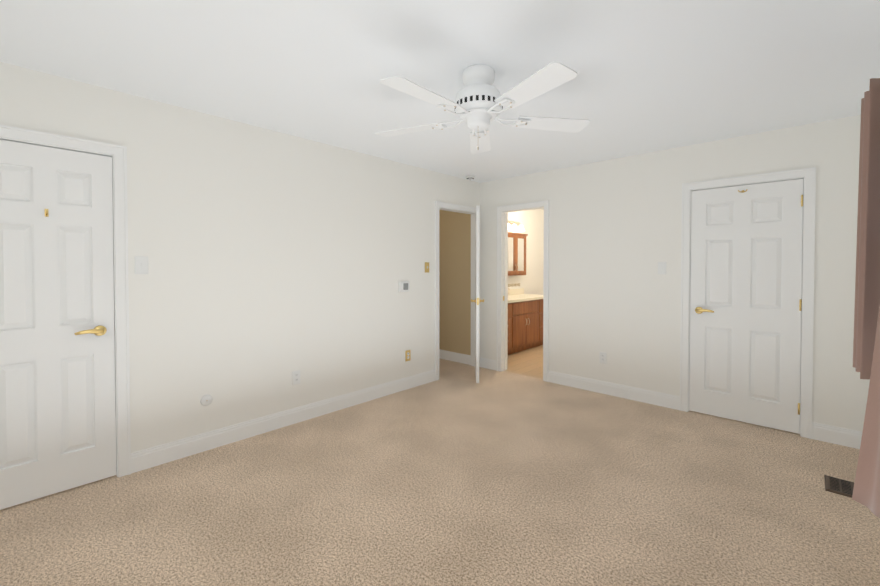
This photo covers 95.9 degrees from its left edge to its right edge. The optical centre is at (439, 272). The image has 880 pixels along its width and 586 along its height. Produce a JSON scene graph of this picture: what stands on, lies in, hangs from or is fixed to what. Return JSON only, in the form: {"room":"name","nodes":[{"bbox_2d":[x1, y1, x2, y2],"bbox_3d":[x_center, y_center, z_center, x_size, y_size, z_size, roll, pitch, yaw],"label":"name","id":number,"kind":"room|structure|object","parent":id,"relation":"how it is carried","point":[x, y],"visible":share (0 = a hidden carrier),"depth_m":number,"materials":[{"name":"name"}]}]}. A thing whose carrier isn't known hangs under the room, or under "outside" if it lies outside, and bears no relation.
{"room":"empty bedroom","nodes":[
{"label":"empty bedroom","id":0,"kind":"room"},
{"bbox_2d":[0,62,479,452],"bbox_3d":[-1.201,0.058,3.498,0.120,2.440,4.950,1,1,43],"label":"wall","id":1,"kind":"structure","parent":0,"point":[275,259],"depth_m":3.10,"materials":[{"name":"white paint"}]},
{"bbox_2d":[0,140,115,509],"bbox_3d":[-2.275,0.282,2.297,0.156,2.010,0.604,1,1,43],"label":"closet door","id":2,"kind":"structure","parent":1,"relation":"in","point":[57,394],"depth_m":2.31,"materials":[{"name":"painted wood"},{"name":"brass"}]},
{"bbox_2d":[0,124,130,476],"bbox_3d":[-2.302,0.250,2.321,0.166,2.097,0.744,1,1,43],"label":"door frame","id":3,"kind":"structure","parent":1,"relation":"attached to","point":[116,154],"depth_m":2.51,"materials":[{"name":"white wood"}]},
{"bbox_2d":[135,256,147,273],"bbox_3d":[-1.949,-0.051,2.594,0.017,0.116,0.072,1,1,43],"label":"switch plate","id":4,"kind":"object","parent":1,"relation":"attached to","point":[141,264],"visible":1,"depth_m":2.60,"materials":[{"name":"white plastic"}]},
{"bbox_2d":[200,395,212,405],"bbox_3d":[-1.696,0.926,2.886,0.012,0.080,0.080,1,1,43],"label":"outlet","id":5,"kind":"object","parent":1,"relation":"attached to","point":[205,400],"visible":1,"depth_m":2.88,"materials":[{"name":"white plastic"}]},
{"bbox_2d":[131,370,435,473],"bbox_3d":[-1.027,1.213,3.606,0.015,0.128,2.860,1,1,43],"label":"baseboard","id":6,"kind":"structure","parent":1,"relation":"attached to","point":[144,459],"depth_m":3.17,"materials":[{"name":"white wood"}]},
{"bbox_2d":[292,370,299,384],"bbox_3d":[-1.226,0.892,3.391,0.010,0.116,0.072,1,1,43],"label":"electrical outlet plate","id":7,"kind":"object","parent":1,"relation":"attached to","point":[295,377],"visible":1,"depth_m":3.38,"materials":[{"name":"white plastic"}]},
{"bbox_2d":[398,281,408,291],"bbox_3d":[-0.386,0.145,4.267,0.026,0.110,0.140,1,1,43],"label":"thermostat","id":8,"kind":"object","parent":1,"relation":"attached to","point":[403,286],"visible":0.95,"depth_m":4.25,"materials":[{"name":"white plastic"}]},
{"bbox_2d":[405,350,410,360],"bbox_3d":[-0.348,0.901,4.333,0.010,0.116,0.072,1,1,43],"label":"electrical outlet plate","id":9,"kind":"object","parent":1,"relation":"attached to","point":[407,355],"visible":1,"depth_m":4.33,"materials":[{"name":"brown"}]},
{"bbox_2d":[425,262,428,272],"bbox_3d":[-0.143,-0.064,4.531,0.017,0.116,0.072,1,1,43],"label":"switch plate","id":10,"kind":"object","parent":1,"relation":"attached to","point":[426,266],"visible":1,"depth_m":4.52,"materials":[{"name":"brown metal"}]},
{"bbox_2d":[435,201,475,380],"bbox_3d":[0.181,0.205,4.984,0.166,2.097,0.839,1,1,43],"label":"door frame","id":11,"kind":"structure","parent":1,"relation":"attached to","point":[439,205],"depth_m":4.82,"materials":[{"name":"white wood"}]},
{"bbox_2d":[471,205,483,382],"bbox_3d":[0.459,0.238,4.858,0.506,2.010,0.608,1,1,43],"label":"hall door","id":12,"kind":"structure","parent":1,"relation":"in","point":[477,300],"depth_m":4.49,"materials":[{"name":"white wood"}]},
{"bbox_2d":[0,358,879,585],"bbox_3d":[-0.340,1.323,2.669,5.040,0.060,5.120,1,1,43],"label":"floor carpet","id":13,"kind":"object","parent":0,"point":[455,474],"visible":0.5,"depth_m":2.21,"materials":[{"name":"beige carpet"}]},
{"bbox_2d":[824,475,853,497],"bbox_3d":[2.427,1.292,2.406,0.135,0.011,0.230,1,1,43],"label":"floor air vent","id":14,"kind":"object","parent":13,"relation":"on","point":[839,486],"visible":0.96,"depth_m":2.39,"materials":[{"name":"brown metal"}]},
{"bbox_2d":[0,0,879,209],"bbox_3d":[0.656,-1.215,3.694,5.040,0.100,8.040,1,1,43],"label":"ceiling","id":15,"kind":"structure","parent":0,"point":[655,75],"depth_m":2.15,"materials":[{"name":"white paint"}]},
{"bbox_2d":[466,175,474,179],"bbox_3d":[0.370,-1.168,4.864,0.112,0.033,0.112,1,1,43],"label":"smoke detector","id":16,"kind":"object","parent":15,"relation":"attached to","point":[469,177],"visible":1,"depth_m":4.82,"materials":[{"name":"white plastic"}]},
{"bbox_2d":[375,62,589,153],"bbox_3d":[0.187,-0.914,2.225,1.295,0.452,1.235,1,1,43],"label":"ceiling fan","id":17,"kind":"object","parent":15,"relation":"hanging from","point":[480,102],"visible":1,"depth_m":2.16,"materials":[{"name":"white plastic"}]},
{"bbox_2d":[505,345,542,378],"bbox_3d":[2.402,1.273,5.609,5.040,0.060,2.920,1,1,43],"label":"floor","id":18,"kind":"structure","parent":0,"point":[527,362],"depth_m":5.52,"materials":[{"name":"beige tile"}]},
{"bbox_2d":[508,299,542,354],"bbox_3d":[1.165,0.829,6.399,0.597,0.800,1.600,1,1,43],"label":"bathroom vanity","id":19,"kind":"object","parent":18,"relation":"on","point":[525,321],"depth_m":6.19,"materials":[{"name":"brown wood"}]},
{"bbox_2d":[508,295,542,302],"bbox_3d":[1.161,0.409,6.395,0.587,0.040,1.640,1,1,43],"label":"countertop","id":20,"kind":"structure","parent":19,"relation":"on","point":[511,298],"depth_m":6.33,"materials":[{"name":"beige stone"}]},
{"bbox_2d":[508,209,543,294],"bbox_3d":[1.061,0.002,6.803,0.120,2.440,2.730,1,1,43],"label":"wall","id":21,"kind":"structure","parent":0,"point":[532,224],"depth_m":7.41,"materials":[{"name":"white paint"}]},
{"bbox_2d":[508,221,523,230],"bbox_3d":[1.253,-0.812,6.781,0.172,0.170,0.620,1,1,43],"label":"light","id":22,"kind":"object","parent":21,"relation":"attached to","point":[514,226],"visible":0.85,"depth_m":6.83,"materials":[{"name":"white glass"}]},
{"bbox_2d":[508,288,523,294],"bbox_3d":[0.953,0.336,6.588,0.017,0.100,1.640,1,1,43],"label":"backsplash","id":23,"kind":"structure","parent":21,"relation":"attached to","point":[520,291],"depth_m":7.00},
{"bbox_2d":[508,232,527,275],"bbox_3d":[1.252,-0.319,6.790,0.170,0.720,0.740,1,1,43],"label":"upper cabinet","id":24,"kind":"object","parent":21,"relation":"attached to","point":[516,253],"visible":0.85,"depth_m":6.77,"materials":[{"name":"brown wood"}]},
{"bbox_2d":[439,115,869,431],"bbox_3d":[1.457,0.042,4.486,4.920,2.440,0.120,1,1,43],"label":"wall","id":25,"kind":"structure","parent":0,"point":[615,235],"depth_m":3.92,"materials":[{"name":"white paint"}]},
{"bbox_2d":[439,349,470,364],"bbox_3d":[0.028,1.177,5.745,1.080,0.128,0.016,1,1,43],"label":"baseboard","id":26,"kind":"structure","parent":25,"relation":"attached to","point":[443,354],"depth_m":5.56,"materials":[{"name":"white wood"}]},
{"bbox_2d":[480,357,495,369],"bbox_3d":[0.636,1.186,5.177,0.272,0.128,0.015,1,1,43],"label":"baseboard","id":27,"kind":"structure","parent":25,"relation":"attached to","point":[486,363],"depth_m":5.18,"materials":[{"name":"white wood"}]},
{"bbox_2d":[496,200,548,381],"bbox_3d":[1.040,0.207,4.878,0.714,2.097,0.166,1,1,43],"label":"door frame","id":28,"kind":"structure","parent":25,"relation":"attached to","point":[502,211],"depth_m":5.03,"materials":[{"name":"white wood"}]},
{"bbox_2d":[599,352,606,363],"bbox_3d":[1.712,0.892,4.173,0.072,0.116,0.010,1,1,43],"label":"outlet","id":29,"kind":"object","parent":25,"relation":"attached to","point":[602,357],"visible":1,"depth_m":4.17,"materials":[{"name":"white plastic"}]},
{"bbox_2d":[548,371,679,409],"bbox_3d":[1.743,1.204,4.146,1.346,0.128,0.015,1,1,43],"label":"baseboard","id":30,"kind":"structure","parent":25,"relation":"attached to","point":[622,391],"depth_m":4.07,"materials":[{"name":"white wood"}]},
{"bbox_2d":[658,262,665,273],"bbox_3d":[2.112,-0.046,3.780,0.072,0.116,0.017,1,1,43],"label":"switch plate","id":31,"kind":"object","parent":25,"relation":"attached to","point":[661,267],"visible":1,"depth_m":3.78,"materials":[{"name":"white plastic"}]},
{"bbox_2d":[689,179,802,433],"bbox_3d":[2.580,0.263,3.393,0.756,2.010,0.156,1,1,43],"label":"closet door","id":32,"kind":"structure","parent":25,"relation":"in","point":[745,301],"depth_m":3.35,"materials":[{"name":"painted wood"},{"name":"brass"}]},
{"bbox_2d":[680,167,815,438],"bbox_3d":[2.605,0.231,3.418,0.894,2.097,0.166,1,1,43],"label":"door frame","id":33,"kind":"structure","parent":25,"relation":"attached to","point":[808,175],"depth_m":3.13,"materials":[{"name":"white wood"}]},
{"bbox_2d":[812,422,861,448],"bbox_3d":[2.991,1.223,2.982,0.298,0.128,0.015,1,1,43],"label":"baseboard","id":34,"kind":"structure","parent":25,"relation":"attached to","point":[821,432],"depth_m":2.98,"materials":[{"name":"white wood"}]},
{"bbox_3d":[2.455,0.083,2.038,0.120,2.440,8.040,1,1,43],"label":"wall","id":35,"kind":"structure","parent":0,"visible":0},
{"bbox_2d":[852,78,879,517],"bbox_3d":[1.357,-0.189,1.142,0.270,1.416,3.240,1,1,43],"label":"curtain","id":36,"kind":"object","parent":35,"relation":"attached to","point":[866,365],"visible":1,"depth_m":1.87,"materials":[{"name":"pink"}]}
]}

